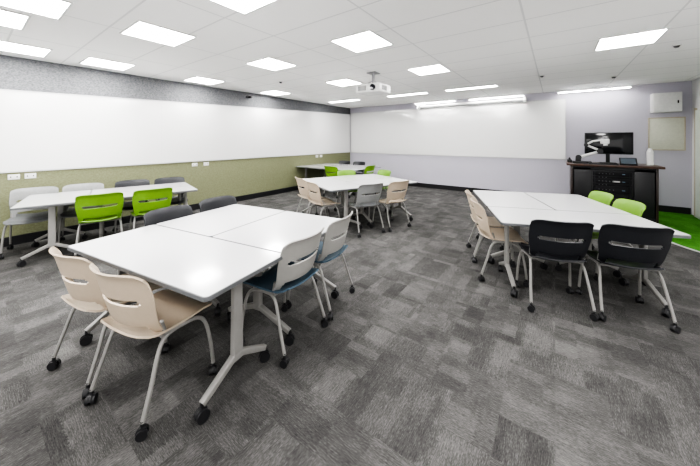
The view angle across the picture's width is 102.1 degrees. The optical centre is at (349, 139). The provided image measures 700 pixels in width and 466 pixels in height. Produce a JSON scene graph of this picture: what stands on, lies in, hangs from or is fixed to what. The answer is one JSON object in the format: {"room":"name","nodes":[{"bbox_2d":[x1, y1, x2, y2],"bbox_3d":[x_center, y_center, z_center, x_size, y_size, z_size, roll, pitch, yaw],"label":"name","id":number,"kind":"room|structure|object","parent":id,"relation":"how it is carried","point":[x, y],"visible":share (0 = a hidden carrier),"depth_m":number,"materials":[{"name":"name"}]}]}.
{"room":"classroom","nodes":[
{"label":"classroom","id":0,"kind":"room"},
{"bbox_2d":[0,54,349,237],"bbox_3d":[-3.229,0.155,6.492,0.150,2.730,11.120,0,0,36],"label":"wall","id":1,"kind":"structure","parent":0,"point":[233,177],"depth_m":5.51,"materials":[{"name":"paint"}]},
{"bbox_2d":[8,174,19,179],"bbox_3d":[-4.866,0.535,4.097,0.012,0.075,0.115,0,0,36],"label":"wall outlet","id":2,"kind":"object","parent":1,"relation":"attached to","point":[12,176],"visible":1,"depth_m":4.09,"materials":[{"name":"white plastic"}]},
{"bbox_2d":[25,173,35,178],"bbox_3d":[-4.772,0.535,4.226,0.012,0.075,0.115,0,0,36],"label":"wall outlet","id":3,"kind":"object","parent":1,"relation":"attached to","point":[28,175],"visible":1,"depth_m":4.22,"materials":[{"name":"white plastic"}]},
{"bbox_2d":[0,186,304,246],"bbox_3d":[-3.210,1.455,6.375,0.018,0.130,10.952,0,0,36],"label":"baseboard","id":4,"kind":"structure","parent":1,"relation":"attached to","point":[30,237],"depth_m":4.84,"materials":[{"name":"black rubber"}]},
{"bbox_2d":[0,89,349,172],"bbox_3d":[-3.125,-0.255,6.491,0.020,1.450,10.640,0,0,36],"label":"whiteboard","id":5,"kind":"object","parent":1,"relation":"attached to","point":[40,131],"visible":1,"depth_m":5.35,"materials":[{"name":"ceramic"}]},
{"bbox_2d":[0,186,699,465],"bbox_3d":[0.799,1.570,3.571,10.100,0.100,11.120,0,0,36],"label":"floor","id":6,"kind":"structure","parent":0,"point":[428,362],"depth_m":1.90,"materials":[{"name":"grey carpet"}]},
{"bbox_2d":[0,186,61,258],"bbox_3d":[-4.419,1.105,3.941,0.538,0.830,0.540,0,0,-40],"label":"chair","id":7,"kind":"object","parent":6,"relation":"on","point":[15,195],"visible":0.59,"depth_m":3.94,"materials":[{"name":"silver metal"}]},
{"bbox_2d":[10,190,90,266],"bbox_3d":[-4.009,1.155,3.870,0.656,0.730,1.056,0,0,-40],"label":"table","id":8,"kind":"object","parent":6,"relation":"on","point":[51,200],"visible":0.84,"depth_m":3.62,"materials":[{"name":"white laminate"}]},
{"bbox_2d":[57,183,105,248],"bbox_3d":[-4.053,1.105,4.298,0.534,0.830,0.546,0,0,-40],"label":"chair","id":9,"kind":"object","parent":6,"relation":"on","point":[68,212],"visible":0.5,"depth_m":4.34,"materials":[{"name":"silver metal"}]},
{"bbox_2d":[74,192,123,256],"bbox_3d":[-3.375,1.105,3.832,0.538,0.830,0.542,0,0,-40],"label":"chair","id":10,"kind":"object","parent":6,"relation":"on","point":[111,213],"visible":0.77,"depth_m":3.68,"materials":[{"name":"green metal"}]},
{"bbox_2d":[46,246,167,399],"bbox_3d":[-1.675,1.105,1.952,0.538,0.830,0.541,0,0,26],"label":"chair","id":11,"kind":"object","parent":6,"relation":"on","point":[87,297],"visible":0.69,"depth_m":1.75,"materials":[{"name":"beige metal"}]},
{"bbox_2d":[112,179,149,233],"bbox_3d":[-3.607,1.105,4.713,0.538,0.830,0.540,0,0,-40],"label":"chair","id":12,"kind":"object","parent":6,"relation":"on","point":[138,182],"visible":0.31,"depth_m":4.82,"materials":[{"name":"grey plastic"}]},
{"bbox_2d":[90,182,190,233],"bbox_3d":[-3.429,1.155,4.703,1.296,0.730,0.526,0,0,-40],"label":"table","id":13,"kind":"object","parent":6,"relation":"on","point":[133,188],"visible":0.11,"depth_m":4.71,"materials":[{"name":"white laminate"}]},
{"bbox_2d":[99,186,197,237],"bbox_3d":[-3.088,1.155,4.298,1.296,0.730,0.526,0,0,-40],"label":"table","id":14,"kind":"object","parent":6,"relation":"on","point":[182,189],"visible":0.18,"depth_m":4.37,"materials":[{"name":"white laminate"}]},
{"bbox_2d":[84,263,216,441],"bbox_3d":[-1.199,1.105,1.716,0.538,0.830,0.541,0,0,23],"label":"chair","id":15,"kind":"object","parent":6,"relation":"on","point":[160,314],"visible":1,"depth_m":1.55,"materials":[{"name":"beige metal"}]},
{"bbox_2d":[129,187,172,230],"bbox_3d":[-2.943,1.105,4.193,0.534,0.830,0.537,0,0,-44],"label":"chair","id":16,"kind":"object","parent":6,"relation":"on","point":[140,209],"visible":0.69,"depth_m":4.02,"materials":[{"name":"green plastic"}]},
{"bbox_2d":[143,205,192,225],"bbox_3d":[-1.665,1.105,2.776,0.537,0.830,0.538,0,0,26],"label":"chair","id":17,"kind":"object","parent":6,"relation":"on","point":[153,217],"visible":0.15,"depth_m":2.88,"materials":[{"name":"grey plastic"}]},
{"bbox_2d":[154,177,187,204],"bbox_3d":[-3.194,1.105,5.060,0.536,0.830,0.541,0,0,-40],"label":"chair","id":18,"kind":"object","parent":6,"relation":"on","point":[165,180],"visible":0.29,"depth_m":5.18,"materials":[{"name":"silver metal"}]},
{"bbox_2d":[67,225,282,424],"bbox_3d":[-1.278,1.155,2.030,1.556,0.730,0.616,0,0,26],"label":"table","id":19,"kind":"object","parent":6,"relation":"on","point":[201,268],"visible":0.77,"depth_m":1.84,"materials":[{"name":"white laminate"}]},
{"bbox_2d":[199,195,236,212],"bbox_3d":[-1.413,1.105,3.280,0.540,0.830,0.536,0,0,30],"label":"chair","id":20,"kind":"object","parent":6,"relation":"on","point":[208,204],"visible":0.21,"depth_m":3.41,"materials":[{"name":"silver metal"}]},
{"bbox_2d":[156,204,283,315],"bbox_3d":[-1.278,1.155,2.907,0.776,0.730,0.946,0,0,26],"label":"table","id":21,"kind":"object","parent":6,"relation":"on","point":[210,223],"visible":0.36,"depth_m":2.78,"materials":[{"name":"white laminate"}]},
{"bbox_2d":[212,211,339,345],"bbox_3d":[-0.579,1.155,2.560,0.776,0.730,0.946,0,0,26],"label":"table","id":22,"kind":"object","parent":6,"relation":"on","point":[272,233],"visible":0.67,"depth_m":2.39,"materials":[{"name":"white laminate"}]},
{"bbox_2d":[243,227,327,368],"bbox_3d":[-0.492,1.105,2.204,0.543,0.830,0.536,0,0,29],"label":"chair","id":23,"kind":"object","parent":6,"relation":"on","point":[286,275],"visible":0.92,"depth_m":2.05,"materials":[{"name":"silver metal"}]},
{"bbox_2d":[295,176,326,216],"bbox_3d":[-0.757,1.105,5.332,0.542,0.830,0.537,0,0,-30],"label":"chair","id":24,"kind":"object","parent":6,"relation":"on","point":[304,192],"visible":0.77,"depth_m":5.14,"materials":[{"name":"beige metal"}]},
{"bbox_2d":[286,211,354,319],"bbox_3d":[-0.251,1.105,2.687,0.541,0.830,0.535,0,0,23],"label":"chair","id":25,"kind":"object","parent":6,"relation":"on","point":[328,250],"visible":0.94,"depth_m":2.51,"materials":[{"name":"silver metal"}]},
{"bbox_2d":[305,180,340,217],"bbox_3d":[-0.487,1.105,4.864,0.542,0.830,0.538,0,0,-30],"label":"chair","id":26,"kind":"object","parent":6,"relation":"on","point":[316,197],"visible":0.85,"depth_m":4.70,"materials":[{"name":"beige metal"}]},
{"bbox_2d":[296,165,364,198],"bbox_3d":[-0.617,1.155,8.119,2.116,0.730,0.616,0,0,38],"label":"table","id":27,"kind":"object","parent":6,"relation":"on","point":[303,166],"visible":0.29,"depth_m":8.13,"materials":[{"name":"white laminate"}]},
{"bbox_2d":[323,166,337,197],"bbox_3d":[-0.401,1.105,7.662,0.537,0.830,0.540,0,0,38],"label":"chair","id":28,"kind":"object","parent":6,"relation":"on","point":[327,168],"visible":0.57,"depth_m":7.46,"materials":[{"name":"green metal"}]},
{"bbox_2d":[303,177,361,228],"bbox_3d":[-0.382,1.155,5.237,0.696,0.730,1.516,0,0,-30],"label":"table","id":29,"kind":"object","parent":6,"relation":"on","point":[329,184],"visible":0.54,"depth_m":4.91,"materials":[{"name":"white laminate"}]},
{"bbox_2d":[314,163,350,176],"bbox_3d":[-0.573,1.155,9.036,1.056,0.730,0.876,0,0,38],"label":"table","id":30,"kind":"object","parent":6,"relation":"on","point":[324,164],"visible":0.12,"depth_m":9.12,"materials":[{"name":"white laminate"}]},
{"bbox_2d":[332,160,349,172],"bbox_3d":[-0.291,1.105,9.269,0.536,0.830,0.542,0,0,38],"label":"chair","id":31,"kind":"object","parent":6,"relation":"on","point":[342,161],"visible":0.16,"depth_m":9.47,"materials":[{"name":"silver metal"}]},
{"bbox_2d":[336,170,365,209],"bbox_3d":[0.005,1.105,6.278,0.538,0.830,0.541,0,0,-30],"label":"chair","id":32,"kind":"object","parent":6,"relation":"on","point":[340,172],"visible":0.28,"depth_m":6.45,"materials":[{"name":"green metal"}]},
{"bbox_2d":[353,161,364,174],"bbox_3d":[0.183,1.105,8.900,0.537,0.830,0.539,0,0,38],"label":"chair","id":33,"kind":"object","parent":6,"relation":"on","point":[355,162],"visible":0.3,"depth_m":9.06,"materials":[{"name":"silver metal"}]},
{"bbox_2d":[338,165,380,170],"bbox_3d":[0.263,1.155,8.384,1.056,0.730,0.876,0,0,38],"label":"table","id":34,"kind":"object","parent":6,"relation":"on","point":[347,166],"visible":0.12,"depth_m":8.43,"materials":[{"name":"white laminate"}]},
{"bbox_2d":[331,174,391,213],"bbox_3d":[0.228,1.155,6.029,1.146,0.730,0.756,0,0,-30],"label":"table","id":35,"kind":"object","parent":6,"relation":"on","point":[362,176],"visible":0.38,"depth_m":5.96,"materials":[{"name":"white laminate"}]},
{"bbox_2d":[352,165,375,195],"bbox_3d":[0.425,1.105,7.865,0.540,0.830,0.537,0,0,38],"label":"chair","id":36,"kind":"object","parent":6,"relation":"on","point":[368,168],"visible":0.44,"depth_m":7.66,"materials":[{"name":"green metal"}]},
{"bbox_2d":[348,183,384,237],"bbox_3d":[0.249,1.105,4.692,0.539,0.830,0.543,0,0,-30],"label":"chair","id":37,"kind":"object","parent":6,"relation":"on","point":[369,201],"visible":0.96,"depth_m":4.51,"materials":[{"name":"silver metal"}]},
{"bbox_2d":[364,170,391,209],"bbox_3d":[0.629,1.105,6.377,0.542,0.830,0.539,0,0,-30],"label":"chair","id":38,"kind":"object","parent":6,"relation":"on","point":[380,172],"visible":0.43,"depth_m":6.46,"materials":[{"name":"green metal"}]},
{"bbox_2d":[347,177,417,227],"bbox_3d":[0.609,1.155,5.371,1.146,0.730,0.756,0,0,-30],"label":"table","id":39,"kind":"object","parent":6,"relation":"on","point":[386,181],"visible":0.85,"depth_m":5.39,"materials":[{"name":"white laminate"}]},
{"bbox_2d":[372,180,410,231],"bbox_3d":[0.736,1.105,4.976,0.538,0.830,0.543,0,0,-36],"label":"chair","id":40,"kind":"object","parent":6,"relation":"on","point":[392,197],"visible":0.98,"depth_m":4.80,"materials":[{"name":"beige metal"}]},
{"bbox_2d":[465,190,512,264],"bbox_3d":[1.804,1.105,3.726,0.543,0.830,0.538,0,0,15],"label":"chair","id":41,"kind":"object","parent":6,"relation":"on","point":[493,222],"visible":0.56,"depth_m":3.70,"materials":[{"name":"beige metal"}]},
{"bbox_2d":[470,197,528,286],"bbox_3d":[1.665,1.105,3.226,0.541,0.830,0.537,0,0,15],"label":"chair","id":42,"kind":"object","parent":6,"relation":"on","point":[496,234],"visible":0.96,"depth_m":3.11,"materials":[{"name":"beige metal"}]},
{"bbox_2d":[473,190,553,269],"bbox_3d":[2.128,1.155,3.833,0.711,0.730,1.136,0,0,15],"label":"table","id":43,"kind":"object","parent":6,"relation":"on","point":[488,198],"visible":0.72,"depth_m":3.58,"materials":[{"name":"white laminate"}]},
{"bbox_2d":[515,219,598,320],"bbox_3d":[1.888,1.105,2.636,0.538,0.830,0.539,0,0,15],"label":"chair","id":44,"kind":"object","parent":6,"relation":"on","point":[540,249],"visible":1,"depth_m":2.47,"materials":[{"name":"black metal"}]},
{"bbox_2d":[524,192,631,276],"bbox_3d":[2.817,1.155,3.643,0.711,0.730,1.136,0,0,15],"label":"table","id":45,"kind":"object","parent":6,"relation":"on","point":[563,202],"visible":0.48,"depth_m":3.47,"materials":[{"name":"white laminate"}]},
{"bbox_2d":[555,191,613,249],"bbox_3d":[3.113,1.105,3.758,0.542,0.830,0.538,0,0,15],"label":"chair","id":46,"kind":"object","parent":6,"relation":"on","point":[606,198],"visible":0.28,"depth_m":3.77,"materials":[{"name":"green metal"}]},
{"bbox_2d":[487,206,690,317],"bbox_3d":[2.228,1.155,2.851,1.426,0.730,0.696,0,0,15],"label":"table","id":47,"kind":"object","parent":6,"relation":"on","point":[506,216],"visible":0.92,"depth_m":2.85,"materials":[{"name":"white laminate"}]},
{"bbox_2d":[576,198,645,285],"bbox_3d":[2.970,1.105,3.236,0.542,0.830,0.538,0,0,15],"label":"chair","id":48,"kind":"object","parent":6,"relation":"on","point":[636,208],"visible":0.3,"depth_m":3.19,"materials":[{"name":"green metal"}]},
{"bbox_2d":[565,161,665,223],"bbox_3d":[5.117,0.992,5.591,1.350,1.050,0.830,0,0,36],"label":"lectern","id":49,"kind":"object","parent":6,"relation":"on","point":[640,183],"visible":0.65,"depth_m":5.22,"materials":[{"name":"black wood"}]},
{"bbox_2d":[572,139,609,163],"bbox_3d":[4.810,0.222,5.665,0.555,0.490,0.240,0,0,36],"label":"camera","id":50,"kind":"object","parent":49,"relation":"on","point":[605,142],"visible":0.98,"depth_m":5.61,"materials":[{"name":"white plastic"}]},
{"bbox_2d":[589,163,618,164],"bbox_3d":[4.829,0.455,5.398,0.420,0.023,0.120,0,0,36],"label":"keyboard","id":51,"kind":"object","parent":49,"relation":"on","point":[589,163],"visible":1,"depth_m":5.35,"materials":[{"name":"black plastic"}]},
{"bbox_2d":[584,132,632,163],"bbox_3d":[5.205,0.158,5.712,0.730,0.618,0.200,0,0,36],"label":"monitor","id":52,"kind":"object","parent":49,"relation":"on","point":[620,142],"visible":0.9,"depth_m":5.64,"materials":[{"name":"black plastic"}]},
{"bbox_2d":[565,161,665,168],"bbox_3d":[5.117,0.487,5.591,1.350,0.040,0.830,0,0,36],"label":"countertop","id":53,"kind":"structure","parent":49,"relation":"on","point":[644,166],"depth_m":5.22,"materials":[{"name":"brown wood"}]},
{"bbox_2d":[619,158,637,165],"bbox_3d":[5.186,0.402,5.277,0.240,0.131,0.127,0,0,36],"label":"control panel","id":54,"kind":"object","parent":49,"relation":"on","point":[623,161],"visible":0.99,"depth_m":5.26,"materials":[{"name":"black plastic"}]},
{"bbox_2d":[647,148,653,164],"bbox_3d":[5.590,0.311,5.272,0.090,0.310,0.090,0,0,36],"label":"dispenser","id":55,"kind":"object","parent":49,"relation":"on","point":[650,154],"visible":0.93,"depth_m":5.24,"materials":[{"name":"white plastic"}]},
{"bbox_2d":[576,224,680,333],"bbox_3d":[2.409,1.105,2.493,0.540,0.830,0.542,0,0,18],"label":"chair","id":56,"kind":"object","parent":6,"relation":"on","point":[609,254],"visible":0.98,"depth_m":2.33,"materials":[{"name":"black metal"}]},
{"bbox_2d":[659,211,699,250],"bbox_3d":[5.598,1.518,4.772,1.050,0.003,3.200,0,0,36],"label":"carpet","id":57,"kind":"structure","parent":6,"relation":"on","point":[689,224],"depth_m":5.02,"materials":[{"name":"green carpet"}]},
{"bbox_2d":[671,242,699,252],"bbox_3d":[5.279,1.517,4.856,0.656,0.006,3.408,0,0,18],"label":"trim","id":58,"kind":"structure","parent":6,"relation":"on","point":[671,242],"depth_m":3.99,"materials":[{"name":"metal"}]},
{"bbox_2d":[0,0,699,107],"bbox_3d":[0.799,-1.260,3.571,10.100,0.100,11.120,0,0,36],"label":"ceiling","id":59,"kind":"structure","parent":0,"point":[508,44],"depth_m":3.58,"materials":[{"name":"tile"}]},
{"bbox_2d":[0,8,30,29],"bbox_3d":[-3.508,-1.204,2.692,0.576,0.012,0.576,0,0,36],"label":"recessed light","id":60,"kind":"object","parent":59,"relation":"in","point":[10,19],"visible":1,"depth_m":2.83,"materials":[{"name":"white plastic"}]},
{"bbox_2d":[0,40,52,57],"bbox_3d":[-4.372,-1.204,3.714,0.576,0.012,0.576,0,0,36],"label":"recessed light","id":61,"kind":"object","parent":59,"relation":"in","point":[7,46],"visible":1,"depth_m":3.76,"materials":[{"name":"white plastic"}]},
{"bbox_2d":[0,0,73,19],"bbox_3d":[-2.835,-1.204,2.427,0.576,0.012,0.576,0,0,36],"label":"recessed light","id":62,"kind":"object","parent":59,"relation":"in","point":[55,9],"visible":1,"depth_m":2.55,"materials":[{"name":"white plastic"}]},
{"bbox_2d":[79,56,135,70],"bbox_3d":[-3.845,-1.204,4.493,0.576,0.012,0.576,0,0,36],"label":"recessed light","id":63,"kind":"object","parent":59,"relation":"in","point":[92,61],"visible":1,"depth_m":4.45,"materials":[{"name":"white plastic"}]},
{"bbox_2d":[119,20,196,46],"bbox_3d":[-2.192,-1.204,3.245,0.576,0.012,0.576,0,0,36],"label":"recessed light","id":64,"kind":"object","parent":59,"relation":"in","point":[140,29],"visible":1,"depth_m":3.21,"materials":[{"name":"white plastic"}]},
{"bbox_2d":[183,76,224,84],"bbox_3d":[-2.965,-1.204,5.757,0.576,0.012,0.576,0,0,36],"label":"recessed light","id":65,"kind":"object","parent":59,"relation":"in","point":[196,79],"visible":1,"depth_m":5.72,"materials":[{"name":"white plastic"}]},
{"bbox_2d":[186,77,222,83],"bbox_3d":[-2.965,-1.206,5.757,0.540,0.006,0.540,0,0,36],"label":"diffuser","id":66,"kind":"object","parent":65,"relation":"attached to","point":[203,80],"depth_m":5.72,"materials":[{"name":"white plastic"}]},
{"bbox_2d":[209,0,278,14],"bbox_3d":[-0.941,-1.204,2.313,0.576,0.012,0.576,0,0,36],"label":"recessed light","id":67,"kind":"object","parent":59,"relation":"in","point":[245,7],"visible":1,"depth_m":2.51,"materials":[{"name":"white plastic"}]},
{"bbox_2d":[245,57,297,70],"bbox_3d":[-1.249,-1.204,4.513,0.576,0.012,0.576,0,0,36],"label":"recessed light","id":68,"kind":"object","parent":59,"relation":"in","point":[269,63],"visible":1,"depth_m":4.51,"materials":[{"name":"white plastic"}]},
{"bbox_2d":[259,90,291,95],"bbox_3d":[-1.907,-1.204,7.250,0.576,0.012,0.576,0,0,36],"label":"recessed light","id":69,"kind":"object","parent":59,"relation":"in","point":[272,92],"visible":1,"depth_m":7.17,"materials":[{"name":"white plastic"}]},
{"bbox_2d":[262,91,289,94],"bbox_3d":[-1.907,-1.206,7.250,0.540,0.006,0.540,0,0,36],"label":"diffuser","id":70,"kind":"object","parent":69,"relation":"attached to","point":[265,92],"depth_m":7.20,"materials":[{"name":"white plastic"}]},
{"bbox_2d":[325,78,362,86],"bbox_3d":[-0.126,-1.204,5.959,0.576,0.012,0.576,0,0,36],"label":"recessed light","id":71,"kind":"object","parent":59,"relation":"in","point":[342,82],"visible":1,"depth_m":5.92,"materials":[{"name":"white plastic"}]},
{"bbox_2d":[327,79,360,85],"bbox_3d":[-0.126,-1.206,5.959,0.540,0.006,0.540,0,0,36],"label":"diffuser","id":72,"kind":"object","parent":71,"relation":"attached to","point":[342,82],"depth_m":5.92,"materials":[{"name":"white plastic"}]},
{"bbox_2d":[328,99,359,102],"bbox_3d":[-0.193,-1.204,8.762,1.136,0.012,0.236,0,0,36],"label":"recessed light","id":73,"kind":"object","parent":59,"relation":"in","point":[351,99],"visible":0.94,"depth_m":8.74,"materials":[{"name":"white plastic"}]},
{"bbox_2d":[329,29,393,52],"bbox_3d":[0.152,-1.204,3.497,0.576,0.012,0.576,0,0,36],"label":"recessed light","id":74,"kind":"object","parent":59,"relation":"in","point":[366,40],"visible":1,"depth_m":3.46,"materials":[{"name":"white plastic"}]},
{"bbox_2d":[356,71,390,95],"bbox_3d":[0.413,-1.021,5.087,0.504,0.377,0.450,0,0,36],"label":"projector","id":75,"kind":"object","parent":59,"relation":"attached to","point":[374,88],"visible":1,"depth_m":4.98,"materials":[{"name":"white plastic"}]},
{"bbox_2d":[386,92,428,96],"bbox_3d":[1.507,-1.204,7.529,1.136,0.012,0.236,0,0,36],"label":"recessed light","id":76,"kind":"object","parent":59,"relation":"in","point":[419,92],"visible":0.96,"depth_m":7.48,"materials":[{"name":"white plastic"}]},
{"bbox_2d":[407,64,450,75],"bbox_3d":[1.364,-1.204,4.878,0.576,0.012,0.576,0,0,36],"label":"recessed light","id":77,"kind":"object","parent":59,"relation":"in","point":[436,68],"visible":1,"depth_m":4.83,"materials":[{"name":"white plastic"}]},
{"bbox_2d":[445,84,497,91],"bbox_3d":[2.803,-1.204,6.590,1.136,0.012,0.236,0,0,36],"label":"recessed light","id":78,"kind":"object","parent":59,"relation":"in","point":[496,85],"visible":1,"depth_m":6.58,"materials":[{"name":"white plastic"}]},
{"bbox_2d":[594,27,670,50],"bbox_3d":[3.363,-1.204,3.428,0.576,0.012,0.576,0,0,36],"label":"recessed light","id":79,"kind":"object","parent":59,"relation":"in","point":[650,36],"visible":1,"depth_m":3.39,"materials":[{"name":"white plastic"}]},
{"bbox_2d":[350,81,691,213],"bbox_3d":[4.080,0.155,7.968,9.950,2.730,0.150,0,0,36],"label":"wall","id":80,"kind":"structure","parent":0,"point":[621,109],"depth_m":6.90,"materials":[{"name":"grey paint"}]},
{"bbox_2d":[414,100,455,104],"bbox_3d":[2.641,-1.155,8.752,1.260,0.033,0.270,0,0,36],"label":"wall light","id":81,"kind":"object","parent":80,"relation":"attached to","point":[449,100],"visible":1,"depth_m":8.60,"materials":[{"name":"white plastic"}]},
{"bbox_2d":[351,98,565,159],"bbox_3d":[2.674,-0.268,8.882,6.540,1.515,0.020,0,0,36],"label":"whiteboard","id":82,"kind":"object","parent":80,"relation":"attached to","point":[536,129],"visible":1,"depth_m":8.28,"materials":[{"name":"ceramic"}]},
{"bbox_2d":[417,97,526,109],"bbox_3d":[3.397,-1.055,8.262,2.980,0.140,0.175,0,0,36],"label":"projection screen","id":83,"kind":"object","parent":80,"relation":"attached to","point":[524,99],"visible":1,"depth_m":8.10,"materials":[{"name":"white plastic"}]},
{"bbox_2d":[468,94,524,100],"bbox_3d":[4.001,-1.155,7.765,1.360,0.033,0.270,0,0,36],"label":"wall light","id":84,"kind":"object","parent":80,"relation":"attached to","point":[523,95],"visible":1,"depth_m":7.61,"materials":[{"name":"white plastic"}]},
{"bbox_2d":[408,183,690,213],"bbox_3d":[3.480,1.455,8.299,8.590,0.130,0.018,0,0,36],"label":"baseboard","id":85,"kind":"structure","parent":80,"relation":"attached to","point":[683,210],"depth_m":8.23,"materials":[{"name":"black rubber"}]},
{"bbox_2d":[557,86,631,93],"bbox_3d":[5.628,-1.155,6.585,1.300,0.033,0.270,0,0,36],"label":"wall light","id":86,"kind":"object","parent":80,"relation":"attached to","point":[625,87],"visible":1,"depth_m":6.44,"materials":[{"name":"white plastic"}]},
{"bbox_2d":[561,87,629,92],"bbox_3d":[5.566,-1.142,6.500,1.260,0.008,0.045,0,0,36],"label":"diffuser","id":87,"kind":"object","parent":86,"relation":"attached to","point":[609,87],"depth_m":6.47,"materials":[{"name":"white plastic"}]},
{"bbox_2d":[650,92,681,112],"bbox_3d":[6.596,-0.780,5.911,0.420,0.400,0.225,0,0,36],"label":"upper cabinet","id":88,"kind":"object","parent":80,"relation":"attached to","point":[670,101],"visible":1,"depth_m":5.84,"materials":[{"name":"white plastic"}]},
{"bbox_2d":[648,117,685,150],"bbox_3d":[6.680,-0.130,5.974,0.540,0.700,0.024,0,0,36],"label":"noticeboard","id":89,"kind":"object","parent":80,"relation":"attached to","point":[664,133],"visible":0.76,"depth_m":5.96,"materials":[{"name":"beige fabric"}]},
{"bbox_2d":[692,77,699,214],"bbox_3d":[5.785,0.155,4.000,0.150,2.730,4.270,0,0,36],"label":"wall","id":90,"kind":"structure","parent":0,"point":[695,83],"depth_m":5.71,"materials":[{"name":"grey paint"}]},
{"bbox_2d":[694,108,696,216],"bbox_3d":[6.817,0.445,5.581,0.035,2.150,0.040,0,0,36],"label":"trim","id":91,"kind":"structure","parent":90,"relation":"attached to","point":[694,108],"depth_m":5.59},
{"bbox_2d":[695,110,699,218],"bbox_3d":[6.367,0.468,4.956,0.030,2.095,1.500,0,0,36],"label":"door","id":92,"kind":"structure","parent":90,"relation":"in","point":[697,112],"depth_m":5.48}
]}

